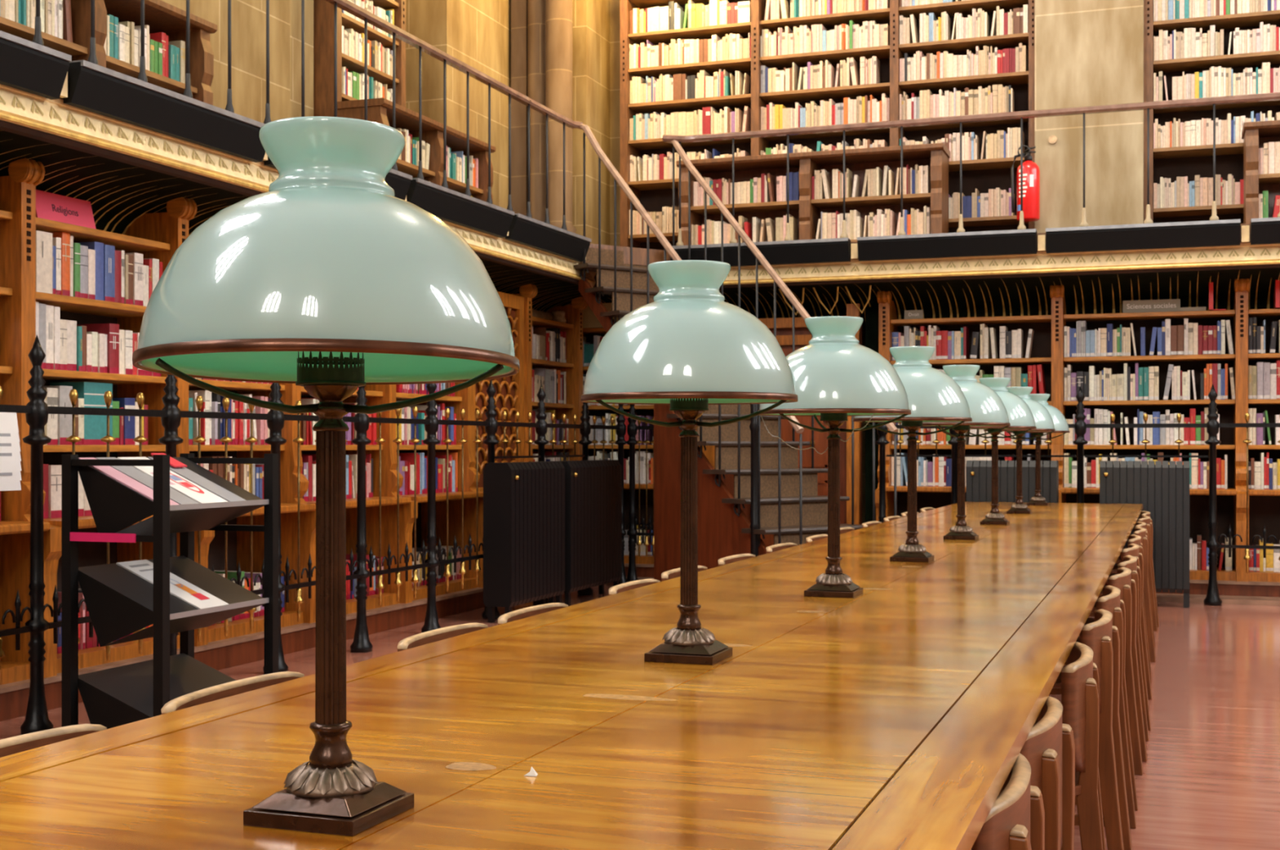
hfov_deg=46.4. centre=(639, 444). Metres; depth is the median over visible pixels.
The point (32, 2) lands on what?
book
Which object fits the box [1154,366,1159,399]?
book
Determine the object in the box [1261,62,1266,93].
book
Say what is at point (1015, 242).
panel
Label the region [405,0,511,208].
wall
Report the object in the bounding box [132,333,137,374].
book
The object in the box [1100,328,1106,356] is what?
book
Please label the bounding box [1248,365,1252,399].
book
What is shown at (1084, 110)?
gallery railing
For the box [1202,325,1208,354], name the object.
book
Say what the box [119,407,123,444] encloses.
book
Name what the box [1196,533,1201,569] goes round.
book
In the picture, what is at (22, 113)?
crown molding
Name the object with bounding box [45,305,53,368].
book
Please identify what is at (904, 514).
chair
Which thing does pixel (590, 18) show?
wall
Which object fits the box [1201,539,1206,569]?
book
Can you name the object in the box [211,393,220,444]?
book
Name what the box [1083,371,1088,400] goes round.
book
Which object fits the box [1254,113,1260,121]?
book
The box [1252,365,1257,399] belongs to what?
book
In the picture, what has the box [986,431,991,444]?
book
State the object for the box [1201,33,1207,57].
book
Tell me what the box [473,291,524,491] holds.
carved panel
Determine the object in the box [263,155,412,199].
panel
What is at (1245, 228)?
panel
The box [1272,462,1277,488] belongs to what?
book
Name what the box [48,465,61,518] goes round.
book
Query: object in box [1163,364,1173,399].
book
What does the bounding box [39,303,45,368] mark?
book
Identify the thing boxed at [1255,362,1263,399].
book
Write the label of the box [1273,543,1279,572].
book
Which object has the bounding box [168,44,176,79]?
book
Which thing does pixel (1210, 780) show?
floor
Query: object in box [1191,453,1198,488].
book
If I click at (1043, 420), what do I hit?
table lamp
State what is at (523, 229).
panel
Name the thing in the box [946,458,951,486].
book
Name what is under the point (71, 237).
book
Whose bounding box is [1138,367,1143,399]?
book
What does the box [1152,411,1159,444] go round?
book
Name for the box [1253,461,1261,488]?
book
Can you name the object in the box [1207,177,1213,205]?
book
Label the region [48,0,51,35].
book
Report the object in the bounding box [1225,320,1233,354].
book
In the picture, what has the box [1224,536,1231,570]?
book
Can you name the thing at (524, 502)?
radiator
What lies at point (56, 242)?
book
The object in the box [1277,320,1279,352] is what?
book
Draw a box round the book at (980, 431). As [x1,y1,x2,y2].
[978,429,984,444]
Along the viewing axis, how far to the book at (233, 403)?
8.36 m
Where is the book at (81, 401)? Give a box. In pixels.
[77,398,84,444]
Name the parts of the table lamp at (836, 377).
pull chain, shade arm, shade arm, plate, lamp shade, lamp shade, pull chain, shade arm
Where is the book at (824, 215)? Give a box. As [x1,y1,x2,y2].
[822,212,826,239]
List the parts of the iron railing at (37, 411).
brass rod, rail, rail, post, rail, brass rod, rail, brass rod, brass rod, post, brass rod, brass rod, rail, brass rod, rail, post, brass rod, rail, rail, post, brass rod, brass rod, rail, rail, brass rod, post, brass rod, rail, brass rod, rail, brass rod, post, brass rod, brass rod, rail, rail, brass rod, post, brass rod, brass rod, rail, rail, brass rod, post, brass rod, brass rod, rail, brass rod, post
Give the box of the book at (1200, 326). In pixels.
[1197,324,1202,354]
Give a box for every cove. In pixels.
[0,129,602,311]
[570,267,1279,320]
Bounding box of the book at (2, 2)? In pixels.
[0,0,4,17]
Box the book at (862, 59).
[860,56,866,84]
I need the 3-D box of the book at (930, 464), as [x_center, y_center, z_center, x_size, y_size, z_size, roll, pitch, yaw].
[2.427,0.240,12.428,0.044,0.202,0.146,0,0,20]
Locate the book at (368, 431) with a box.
[366,413,369,444]
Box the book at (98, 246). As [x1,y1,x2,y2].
[75,241,103,300]
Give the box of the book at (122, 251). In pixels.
[120,249,124,303]
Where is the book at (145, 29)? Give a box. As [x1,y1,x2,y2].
[134,27,146,69]
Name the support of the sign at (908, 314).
on the bookcase at (1047, 350)
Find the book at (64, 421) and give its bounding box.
[43,385,72,444]
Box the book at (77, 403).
[75,399,78,444]
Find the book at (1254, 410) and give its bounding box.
[1252,408,1256,444]
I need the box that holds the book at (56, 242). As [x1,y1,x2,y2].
[52,237,61,294]
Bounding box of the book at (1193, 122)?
[1190,120,1195,146]
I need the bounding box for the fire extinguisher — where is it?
[1010,145,1039,222]
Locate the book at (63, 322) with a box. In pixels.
[60,319,66,370]
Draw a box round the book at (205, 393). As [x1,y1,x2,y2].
[188,390,209,444]
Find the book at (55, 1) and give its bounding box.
[54,0,57,36]
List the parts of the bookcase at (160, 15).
shelf, shelf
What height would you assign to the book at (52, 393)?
0.267 m
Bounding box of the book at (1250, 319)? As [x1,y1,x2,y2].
[1248,317,1252,353]
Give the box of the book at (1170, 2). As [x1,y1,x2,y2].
[1168,0,1173,19]
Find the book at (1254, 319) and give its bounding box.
[1252,317,1256,353]
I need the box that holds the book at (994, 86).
[992,84,997,113]
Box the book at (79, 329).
[76,326,82,371]
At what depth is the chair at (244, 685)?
2.84 m
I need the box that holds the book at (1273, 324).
[1268,321,1277,353]
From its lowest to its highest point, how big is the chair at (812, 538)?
0.732 m
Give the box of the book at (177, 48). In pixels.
[176,47,179,81]
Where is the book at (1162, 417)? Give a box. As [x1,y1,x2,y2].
[1160,414,1165,444]
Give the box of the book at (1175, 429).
[1173,413,1180,444]
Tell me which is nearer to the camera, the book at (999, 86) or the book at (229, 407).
the book at (229, 407)
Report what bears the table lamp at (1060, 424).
on the table
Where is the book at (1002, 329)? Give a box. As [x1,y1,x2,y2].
[1000,326,1008,358]
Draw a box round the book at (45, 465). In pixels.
[43,463,48,518]
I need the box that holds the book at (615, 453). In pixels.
[610,451,617,459]
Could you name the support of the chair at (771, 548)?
on the floor at (1210, 780)
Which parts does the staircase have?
panel, handrail, newel post, handrail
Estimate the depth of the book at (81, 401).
7.18 m
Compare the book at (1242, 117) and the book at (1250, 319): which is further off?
the book at (1242, 117)
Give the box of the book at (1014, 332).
[1011,329,1017,358]
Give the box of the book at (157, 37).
[149,31,165,76]
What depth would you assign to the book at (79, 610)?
7.10 m
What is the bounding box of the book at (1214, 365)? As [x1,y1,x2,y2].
[1212,363,1217,399]
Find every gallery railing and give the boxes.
[31,0,582,230]
[662,92,1279,245]
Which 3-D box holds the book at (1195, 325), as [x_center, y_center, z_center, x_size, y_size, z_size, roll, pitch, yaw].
[4.375,-0.828,11.761,0.034,0.249,0.180,0,0,20]
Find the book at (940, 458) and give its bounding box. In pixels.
[938,456,943,486]
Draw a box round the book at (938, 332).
[936,330,941,359]
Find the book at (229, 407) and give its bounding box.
[227,398,231,444]
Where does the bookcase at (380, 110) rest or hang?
on the floor at (639, 255)
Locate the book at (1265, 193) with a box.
[1262,191,1268,217]
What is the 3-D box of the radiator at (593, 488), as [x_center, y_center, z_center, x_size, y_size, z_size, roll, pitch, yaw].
[-0.409,0.652,11.399,0.234,1.066,1.057,0,0,20]
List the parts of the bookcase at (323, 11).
shelf, shelf, shelf, shelf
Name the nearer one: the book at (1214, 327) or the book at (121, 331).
the book at (121, 331)
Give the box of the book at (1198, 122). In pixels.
[1195,120,1201,145]
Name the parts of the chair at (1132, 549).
seat, backrest, leg, leg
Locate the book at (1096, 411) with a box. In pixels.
[1094,408,1098,444]
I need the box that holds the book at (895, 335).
[892,332,898,359]
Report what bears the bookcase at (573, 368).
on the floor at (1210, 780)
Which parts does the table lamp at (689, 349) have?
shade arm, plate, lamp shade, lamp shade, shade arm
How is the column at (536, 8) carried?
on the floor at (639, 255)
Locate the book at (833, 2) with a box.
[831,0,836,13]
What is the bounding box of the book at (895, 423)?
[892,422,896,444]
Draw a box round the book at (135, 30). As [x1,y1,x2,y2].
[134,29,137,66]
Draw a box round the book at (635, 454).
[635,453,635,483]
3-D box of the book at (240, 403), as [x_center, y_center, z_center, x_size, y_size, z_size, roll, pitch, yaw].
[-2.326,-0.123,8.448,0.178,0.246,0.035,0,0,20]
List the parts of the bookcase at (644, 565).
shelf, shelf, panel, shelf, shelf, shelf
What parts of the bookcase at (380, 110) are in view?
shelf, shelf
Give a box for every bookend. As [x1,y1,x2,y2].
[1208,282,1226,310]
[1273,280,1279,308]
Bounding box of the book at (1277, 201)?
[1272,195,1279,217]
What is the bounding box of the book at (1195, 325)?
[1193,323,1197,354]
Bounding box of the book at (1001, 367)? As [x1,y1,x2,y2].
[999,365,1006,377]
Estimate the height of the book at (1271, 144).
0.251 m
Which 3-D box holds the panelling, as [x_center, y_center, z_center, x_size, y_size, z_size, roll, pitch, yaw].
[1.200,0.003,12.741,1.366,2.365,0.166,0,0,20]
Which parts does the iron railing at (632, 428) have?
post, brass rod, rail, rail, brass rod, brass rod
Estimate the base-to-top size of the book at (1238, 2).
0.256 m
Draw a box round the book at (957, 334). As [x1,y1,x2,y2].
[954,331,960,359]
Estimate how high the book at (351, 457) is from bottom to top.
0.280 m
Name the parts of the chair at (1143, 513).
backrest, leg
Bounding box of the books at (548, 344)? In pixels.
[14,0,1279,648]
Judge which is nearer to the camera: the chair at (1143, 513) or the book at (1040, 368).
the chair at (1143, 513)
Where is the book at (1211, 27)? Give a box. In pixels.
[1209,25,1214,56]
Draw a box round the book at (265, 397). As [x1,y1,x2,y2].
[264,396,267,444]
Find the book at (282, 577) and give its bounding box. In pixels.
[280,576,284,612]
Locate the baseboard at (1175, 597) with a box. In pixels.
[610,576,1279,605]
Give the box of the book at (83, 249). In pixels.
[80,244,88,298]
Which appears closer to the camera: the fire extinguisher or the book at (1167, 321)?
the book at (1167, 321)
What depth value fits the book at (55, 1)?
7.81 m
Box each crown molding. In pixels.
[0,84,594,284]
[720,243,1279,288]
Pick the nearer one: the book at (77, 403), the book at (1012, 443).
the book at (77, 403)
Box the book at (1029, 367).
[1027,365,1032,394]
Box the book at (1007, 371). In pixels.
[1004,367,1011,386]
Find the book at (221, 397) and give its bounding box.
[220,395,225,444]
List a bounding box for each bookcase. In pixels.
[0,0,217,105]
[0,158,484,721]
[313,0,405,116]
[333,97,495,204]
[511,284,587,462]
[564,303,699,577]
[620,0,1035,250]
[675,142,950,245]
[875,278,1279,596]
[1143,0,1279,223]
[1241,120,1279,223]
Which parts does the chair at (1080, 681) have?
backrest, seat, leg, leg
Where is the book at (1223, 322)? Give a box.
[1221,320,1225,354]
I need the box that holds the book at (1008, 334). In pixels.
[1005,331,1011,358]
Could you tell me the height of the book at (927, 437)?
0.257 m
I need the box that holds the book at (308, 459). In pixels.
[301,455,312,501]
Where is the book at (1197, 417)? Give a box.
[1195,415,1200,444]
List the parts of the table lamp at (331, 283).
shade arm, lamp shade, plate, lamp shade, shade arm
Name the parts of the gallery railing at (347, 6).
handrail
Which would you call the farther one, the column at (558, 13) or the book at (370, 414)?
the column at (558, 13)
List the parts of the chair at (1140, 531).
backrest, leg, leg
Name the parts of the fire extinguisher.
valve handle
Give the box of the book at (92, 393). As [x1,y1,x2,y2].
[49,382,112,444]
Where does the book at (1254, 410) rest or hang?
on the bookcase at (1047, 350)
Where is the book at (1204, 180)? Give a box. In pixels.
[1202,177,1207,205]
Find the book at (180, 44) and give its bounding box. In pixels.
[168,40,185,84]
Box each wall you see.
[160,0,313,123]
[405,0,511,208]
[572,0,609,244]
[609,0,865,523]
[865,306,878,522]
[1035,0,1143,232]
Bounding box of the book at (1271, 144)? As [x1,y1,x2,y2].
[1268,142,1274,173]
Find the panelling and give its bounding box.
[702,303,862,524]
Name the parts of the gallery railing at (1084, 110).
handrail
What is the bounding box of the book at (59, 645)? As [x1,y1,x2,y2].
[57,612,61,653]
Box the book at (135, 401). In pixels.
[135,400,143,444]
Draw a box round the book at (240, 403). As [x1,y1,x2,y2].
[238,400,243,444]
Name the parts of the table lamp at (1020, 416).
shade arm, plate, lamp shade, lamp shade, shade arm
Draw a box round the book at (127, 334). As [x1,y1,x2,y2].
[124,329,132,374]
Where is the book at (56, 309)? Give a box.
[53,306,60,369]
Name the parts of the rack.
leg, leg, leg, leg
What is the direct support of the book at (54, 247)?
on the bookcase at (158, 236)
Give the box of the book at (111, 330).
[76,323,119,373]
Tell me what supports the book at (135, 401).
on the bookcase at (158, 236)
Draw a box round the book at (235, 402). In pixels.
[232,400,238,444]
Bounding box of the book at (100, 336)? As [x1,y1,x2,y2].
[97,333,104,373]
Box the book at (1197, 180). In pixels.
[1194,174,1199,206]
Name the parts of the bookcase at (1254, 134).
shelf, panel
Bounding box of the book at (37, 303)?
[35,301,39,339]
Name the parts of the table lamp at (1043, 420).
lamp shade, plate, lamp shade, shade arm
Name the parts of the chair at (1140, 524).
seat, backrest, leg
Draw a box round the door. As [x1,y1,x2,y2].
[760,348,829,546]
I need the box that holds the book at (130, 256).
[124,253,133,304]
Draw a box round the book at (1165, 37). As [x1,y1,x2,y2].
[1162,30,1168,59]
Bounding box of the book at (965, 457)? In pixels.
[964,457,965,486]
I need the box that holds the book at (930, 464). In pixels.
[927,461,933,485]
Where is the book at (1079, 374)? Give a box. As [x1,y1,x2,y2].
[1076,371,1083,400]
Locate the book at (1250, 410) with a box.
[1248,408,1252,444]
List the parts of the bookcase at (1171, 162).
shelf, shelf, shelf, shelf, shelf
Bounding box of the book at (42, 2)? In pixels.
[40,0,44,31]
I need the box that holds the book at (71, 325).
[66,320,76,370]
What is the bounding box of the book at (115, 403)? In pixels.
[112,400,119,444]
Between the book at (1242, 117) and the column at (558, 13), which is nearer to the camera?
the book at (1242, 117)
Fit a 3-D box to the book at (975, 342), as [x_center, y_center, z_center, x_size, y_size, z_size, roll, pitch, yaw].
[2.771,-0.817,12.327,0.074,0.226,0.161,0,0,20]
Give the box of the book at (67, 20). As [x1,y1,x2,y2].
[62,0,72,42]
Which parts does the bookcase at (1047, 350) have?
shelf, shelf, shelf, panel, shelf, shelf, shelf, shelf, panel, shelf, shelf, shelf, shelf, shelf, panel, shelf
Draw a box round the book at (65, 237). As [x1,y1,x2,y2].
[51,231,70,296]
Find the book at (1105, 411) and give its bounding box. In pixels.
[1103,408,1108,444]
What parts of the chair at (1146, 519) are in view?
seat, backrest, leg, leg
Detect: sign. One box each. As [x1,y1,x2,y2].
[35,189,96,229]
[904,310,923,319]
[1122,298,1180,312]
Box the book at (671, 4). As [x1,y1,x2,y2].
[668,1,675,30]
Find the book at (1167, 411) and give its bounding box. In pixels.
[1165,409,1169,444]
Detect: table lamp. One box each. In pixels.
[132,116,519,835]
[580,259,798,665]
[757,315,911,598]
[853,346,972,562]
[922,364,1010,540]
[966,377,1036,524]
[983,386,1055,514]
[1006,393,1069,505]
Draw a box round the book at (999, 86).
[997,84,1003,112]
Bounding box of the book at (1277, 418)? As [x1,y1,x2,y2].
[1274,414,1279,444]
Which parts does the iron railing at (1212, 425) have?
post, brass rod, rail, brass rod, rail, brass rod, post, brass rod, rail, brass rod, rail, post, brass rod, brass rod, rail, rail, brass rod, post, brass rod, rail, rail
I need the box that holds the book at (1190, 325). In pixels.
[1187,322,1193,355]
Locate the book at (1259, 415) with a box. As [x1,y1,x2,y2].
[1256,413,1262,444]
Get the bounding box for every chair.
[0,723,106,757]
[160,671,304,714]
[396,622,488,651]
[497,602,568,624]
[608,578,660,595]
[661,564,707,581]
[718,553,755,566]
[765,542,797,553]
[805,533,827,542]
[840,526,854,533]
[862,520,881,528]
[884,515,902,522]
[901,511,918,516]
[920,506,934,512]
[971,752,1044,849]
[1019,695,1075,849]
[1033,608,1132,849]
[1048,555,1151,741]
[1053,585,1137,828]
[1061,641,1105,849]
[1064,543,1151,701]
[1075,566,1147,774]
[1088,521,1155,647]
[1097,515,1159,631]
[1098,533,1151,682]
[1105,526,1155,662]
[1119,511,1158,614]
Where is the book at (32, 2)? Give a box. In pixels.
[30,0,35,28]
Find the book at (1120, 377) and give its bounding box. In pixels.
[1116,373,1124,400]
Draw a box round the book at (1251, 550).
[1248,544,1253,571]
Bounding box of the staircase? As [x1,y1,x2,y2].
[571,123,897,581]
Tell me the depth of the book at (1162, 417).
11.76 m
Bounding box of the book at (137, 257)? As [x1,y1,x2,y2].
[124,253,142,306]
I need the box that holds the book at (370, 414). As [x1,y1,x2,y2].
[369,413,371,444]
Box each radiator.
[483,461,564,622]
[549,459,621,606]
[965,460,1058,502]
[1099,460,1189,608]
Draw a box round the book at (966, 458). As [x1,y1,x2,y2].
[965,457,973,466]
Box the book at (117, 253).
[115,249,121,302]
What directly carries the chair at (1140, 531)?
on the floor at (1210, 780)
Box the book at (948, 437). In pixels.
[946,429,951,444]
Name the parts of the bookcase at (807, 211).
shelf, panel, shelf, panel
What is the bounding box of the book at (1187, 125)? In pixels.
[1184,120,1190,146]
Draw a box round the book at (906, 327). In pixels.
[904,325,912,346]
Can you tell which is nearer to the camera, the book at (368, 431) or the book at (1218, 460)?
the book at (368, 431)
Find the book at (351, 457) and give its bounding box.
[348,454,356,497]
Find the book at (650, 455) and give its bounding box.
[644,453,653,483]
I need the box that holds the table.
[0,501,1142,849]
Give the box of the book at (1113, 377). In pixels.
[1111,373,1116,400]
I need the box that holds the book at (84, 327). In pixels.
[76,325,86,371]
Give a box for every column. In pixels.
[528,0,545,222]
[545,0,576,233]
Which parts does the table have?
plate, plate, plate, plate, plate, plate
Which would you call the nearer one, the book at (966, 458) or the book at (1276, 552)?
the book at (1276, 552)
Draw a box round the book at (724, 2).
[721,0,729,24]
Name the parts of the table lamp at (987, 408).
shade arm, shade arm, lamp shade, plate, lamp shade, shade arm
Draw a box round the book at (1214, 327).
[1212,325,1217,354]
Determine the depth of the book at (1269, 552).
11.44 m
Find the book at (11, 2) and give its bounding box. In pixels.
[8,0,14,21]
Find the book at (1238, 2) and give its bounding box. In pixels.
[1236,0,1241,13]
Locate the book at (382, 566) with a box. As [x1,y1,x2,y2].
[375,555,383,592]
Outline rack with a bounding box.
[61,453,278,728]
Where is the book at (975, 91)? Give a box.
[973,89,977,114]
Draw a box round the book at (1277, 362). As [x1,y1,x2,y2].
[1275,360,1279,399]
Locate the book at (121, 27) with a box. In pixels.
[118,23,124,62]
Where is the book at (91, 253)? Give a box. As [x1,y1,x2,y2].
[88,248,95,299]
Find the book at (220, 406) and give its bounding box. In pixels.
[220,406,222,444]
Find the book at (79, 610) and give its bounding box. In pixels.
[78,609,79,649]
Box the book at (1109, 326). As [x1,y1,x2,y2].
[1106,324,1113,355]
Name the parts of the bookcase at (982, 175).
shelf, shelf, shelf, shelf, shelf, shelf, shelf, panel, shelf, shelf, shelf, shelf, panel, shelf, shelf, shelf, shelf, panel, shelf, shelf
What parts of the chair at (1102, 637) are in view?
backrest, leg, leg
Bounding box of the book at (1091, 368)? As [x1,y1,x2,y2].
[1088,365,1095,400]
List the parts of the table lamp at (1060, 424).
lamp shade, plate, lamp shade, shade arm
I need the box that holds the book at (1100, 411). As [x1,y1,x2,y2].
[1098,408,1103,444]
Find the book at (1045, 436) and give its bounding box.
[1041,432,1046,444]
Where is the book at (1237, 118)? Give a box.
[1235,116,1239,142]
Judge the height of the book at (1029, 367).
0.292 m
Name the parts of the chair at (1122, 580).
backrest, leg, leg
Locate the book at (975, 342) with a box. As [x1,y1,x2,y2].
[969,331,980,359]
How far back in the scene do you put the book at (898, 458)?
12.45 m
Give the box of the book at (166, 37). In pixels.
[165,35,168,77]
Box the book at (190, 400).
[188,397,192,444]
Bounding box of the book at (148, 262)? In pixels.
[142,258,151,300]
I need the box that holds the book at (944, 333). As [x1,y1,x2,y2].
[941,330,948,359]
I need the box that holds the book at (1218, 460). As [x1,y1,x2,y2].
[1216,457,1221,488]
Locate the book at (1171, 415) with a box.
[1169,413,1173,444]
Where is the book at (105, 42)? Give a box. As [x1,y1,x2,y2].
[103,35,106,54]
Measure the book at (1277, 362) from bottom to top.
0.297 m
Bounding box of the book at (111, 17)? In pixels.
[107,14,114,57]
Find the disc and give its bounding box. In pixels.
[1048,135,1057,143]
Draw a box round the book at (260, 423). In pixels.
[252,395,264,444]
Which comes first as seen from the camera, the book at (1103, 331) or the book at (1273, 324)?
the book at (1273, 324)
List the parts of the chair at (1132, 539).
seat, backrest, leg, leg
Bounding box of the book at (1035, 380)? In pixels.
[1032,364,1038,393]
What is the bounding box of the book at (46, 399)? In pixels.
[44,394,47,444]
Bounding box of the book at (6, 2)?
[4,0,8,19]
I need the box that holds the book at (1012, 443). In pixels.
[1011,432,1016,444]
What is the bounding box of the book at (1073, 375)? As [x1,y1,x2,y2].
[1071,373,1076,400]
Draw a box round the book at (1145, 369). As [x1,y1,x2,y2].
[1143,367,1148,399]
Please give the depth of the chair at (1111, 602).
4.63 m
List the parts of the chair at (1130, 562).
seat, backrest, leg, leg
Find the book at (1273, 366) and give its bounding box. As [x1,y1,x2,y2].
[1270,363,1276,399]
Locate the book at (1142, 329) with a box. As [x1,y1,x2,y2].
[1140,327,1145,355]
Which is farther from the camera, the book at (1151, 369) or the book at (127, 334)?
the book at (1151, 369)
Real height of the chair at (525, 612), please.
0.732 m
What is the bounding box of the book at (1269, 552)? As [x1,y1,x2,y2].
[1266,542,1273,571]
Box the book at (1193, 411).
[1190,408,1195,444]
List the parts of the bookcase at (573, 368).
shelf, shelf, shelf, shelf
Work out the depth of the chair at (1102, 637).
3.92 m
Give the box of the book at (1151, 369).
[1148,366,1154,399]
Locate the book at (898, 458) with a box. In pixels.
[896,453,900,485]
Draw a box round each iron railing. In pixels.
[0,334,627,734]
[626,404,653,582]
[875,383,1279,605]
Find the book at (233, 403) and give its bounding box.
[232,402,235,444]
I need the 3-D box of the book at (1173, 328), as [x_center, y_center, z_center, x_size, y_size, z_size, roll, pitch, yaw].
[4.227,-0.821,11.822,0.048,0.234,0.170,0,0,20]
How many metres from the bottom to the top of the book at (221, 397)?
0.286 m
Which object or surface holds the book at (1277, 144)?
on the bookcase at (1254, 134)
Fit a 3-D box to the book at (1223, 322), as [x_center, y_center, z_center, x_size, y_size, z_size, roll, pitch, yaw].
[4.569,-0.838,11.709,0.029,0.269,0.194,0,0,20]
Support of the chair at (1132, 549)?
on the floor at (1210, 780)
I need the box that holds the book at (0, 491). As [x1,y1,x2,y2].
[0,490,0,521]
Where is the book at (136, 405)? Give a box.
[135,401,138,444]
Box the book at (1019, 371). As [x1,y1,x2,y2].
[1015,367,1022,386]
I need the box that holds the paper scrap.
[524,766,537,776]
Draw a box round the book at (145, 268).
[142,265,148,306]
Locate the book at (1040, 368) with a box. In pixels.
[1036,364,1045,393]
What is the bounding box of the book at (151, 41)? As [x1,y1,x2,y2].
[149,39,154,72]
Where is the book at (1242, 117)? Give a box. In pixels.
[1240,115,1244,142]
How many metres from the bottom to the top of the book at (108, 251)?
0.281 m
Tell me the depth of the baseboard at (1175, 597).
11.21 m
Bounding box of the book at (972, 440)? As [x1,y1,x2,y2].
[968,429,978,444]
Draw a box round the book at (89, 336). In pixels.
[86,333,92,372]
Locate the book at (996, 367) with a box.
[994,365,999,377]
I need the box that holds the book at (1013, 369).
[1011,367,1015,386]
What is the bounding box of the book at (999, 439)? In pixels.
[997,433,1000,444]
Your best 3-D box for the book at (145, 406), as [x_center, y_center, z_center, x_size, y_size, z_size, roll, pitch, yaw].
[-2.622,-0.103,7.677,0.208,0.205,0.032,0,0,20]
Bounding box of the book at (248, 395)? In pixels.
[240,394,252,444]
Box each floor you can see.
[0,582,1279,849]
[59,97,1250,287]
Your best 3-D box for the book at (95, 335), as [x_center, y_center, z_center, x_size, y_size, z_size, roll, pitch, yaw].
[-2.753,-0.451,7.321,0.208,0.199,0.042,0,0,20]
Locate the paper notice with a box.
[0,412,22,490]
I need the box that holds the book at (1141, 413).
[1139,411,1143,444]
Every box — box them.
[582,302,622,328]
[1178,306,1205,311]
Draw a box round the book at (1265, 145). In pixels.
[1262,142,1268,173]
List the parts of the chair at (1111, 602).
seat, backrest, leg, leg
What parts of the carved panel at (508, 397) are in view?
panel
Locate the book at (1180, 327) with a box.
[1177,324,1183,355]
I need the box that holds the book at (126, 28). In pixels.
[124,26,128,62]
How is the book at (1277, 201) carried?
on the bookcase at (1254, 134)
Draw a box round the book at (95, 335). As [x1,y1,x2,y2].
[86,331,97,372]
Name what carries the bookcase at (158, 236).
on the floor at (1210, 780)
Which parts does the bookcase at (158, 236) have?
shelf, shelf, shelf, shelf, panel, shelf, shelf, shelf, shelf, shelf, panel, shelf, shelf, shelf, panel, shelf, shelf, shelf, panel, shelf, shelf, shelf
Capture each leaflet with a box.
[78,457,179,505]
[95,457,199,504]
[115,559,228,608]
[117,457,226,502]
[147,456,245,501]
[150,453,186,466]
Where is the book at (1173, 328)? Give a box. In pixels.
[1170,325,1177,355]
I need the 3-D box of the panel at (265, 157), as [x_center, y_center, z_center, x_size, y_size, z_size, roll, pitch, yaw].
[-1.971,-1.550,7.798,0.029,0.119,0.054,0,0,20]
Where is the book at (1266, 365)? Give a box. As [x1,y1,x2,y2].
[1263,362,1270,399]
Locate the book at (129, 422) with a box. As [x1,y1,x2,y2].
[112,397,135,444]
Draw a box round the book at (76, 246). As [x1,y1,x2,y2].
[73,242,79,297]
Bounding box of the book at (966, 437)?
[964,432,967,444]
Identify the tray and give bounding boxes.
[78,457,269,534]
[78,555,269,646]
[78,653,235,728]
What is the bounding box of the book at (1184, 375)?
[1182,372,1187,399]
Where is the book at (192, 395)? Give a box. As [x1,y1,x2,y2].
[188,392,198,444]
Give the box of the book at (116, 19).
[114,16,118,59]
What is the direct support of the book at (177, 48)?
on the bookcase at (160, 15)
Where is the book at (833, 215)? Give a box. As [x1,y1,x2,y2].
[831,213,835,238]
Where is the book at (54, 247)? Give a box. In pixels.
[52,245,56,293]
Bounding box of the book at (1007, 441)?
[1004,431,1011,444]
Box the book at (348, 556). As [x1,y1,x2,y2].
[346,554,368,595]
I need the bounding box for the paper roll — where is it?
[532,309,566,323]
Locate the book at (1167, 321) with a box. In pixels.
[1165,319,1170,355]
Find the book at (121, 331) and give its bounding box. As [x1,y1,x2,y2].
[119,329,124,373]
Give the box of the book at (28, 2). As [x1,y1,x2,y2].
[26,0,30,26]
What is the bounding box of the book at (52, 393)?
[44,387,57,444]
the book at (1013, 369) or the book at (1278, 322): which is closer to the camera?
the book at (1278, 322)
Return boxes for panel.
[0,30,71,99]
[0,141,577,311]
[59,71,67,97]
[63,59,265,162]
[262,151,267,160]
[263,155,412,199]
[406,177,514,237]
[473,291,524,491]
[505,213,591,262]
[511,0,528,215]
[588,271,595,287]
[602,270,1279,320]
[670,237,850,266]
[778,285,871,315]
[851,243,858,258]
[857,228,1036,261]
[1037,234,1045,250]
[1045,218,1240,253]
[1241,225,1249,242]
[1250,217,1279,244]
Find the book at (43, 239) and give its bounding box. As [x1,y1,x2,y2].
[35,230,52,293]
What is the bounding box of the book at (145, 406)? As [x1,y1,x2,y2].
[143,404,147,444]
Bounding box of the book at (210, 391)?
[209,391,211,444]
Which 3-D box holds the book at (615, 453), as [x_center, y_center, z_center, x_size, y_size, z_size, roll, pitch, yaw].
[-0.196,0.201,13.383,0.081,0.281,0.201,0,0,20]
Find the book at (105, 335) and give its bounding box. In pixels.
[104,333,106,373]
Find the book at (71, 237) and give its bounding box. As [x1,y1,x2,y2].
[70,235,73,296]
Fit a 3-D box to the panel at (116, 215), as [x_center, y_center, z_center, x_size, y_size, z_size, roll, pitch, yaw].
[-2.717,-1.183,6.883,0.683,0.243,13.151,0,0,20]
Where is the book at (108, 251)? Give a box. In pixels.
[103,244,115,302]
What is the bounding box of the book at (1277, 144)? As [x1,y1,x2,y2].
[1274,142,1279,173]
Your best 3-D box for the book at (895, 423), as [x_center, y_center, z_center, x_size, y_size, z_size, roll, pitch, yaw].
[2.157,-0.148,12.577,0.033,0.296,0.214,0,0,20]
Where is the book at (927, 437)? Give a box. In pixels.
[925,428,930,444]

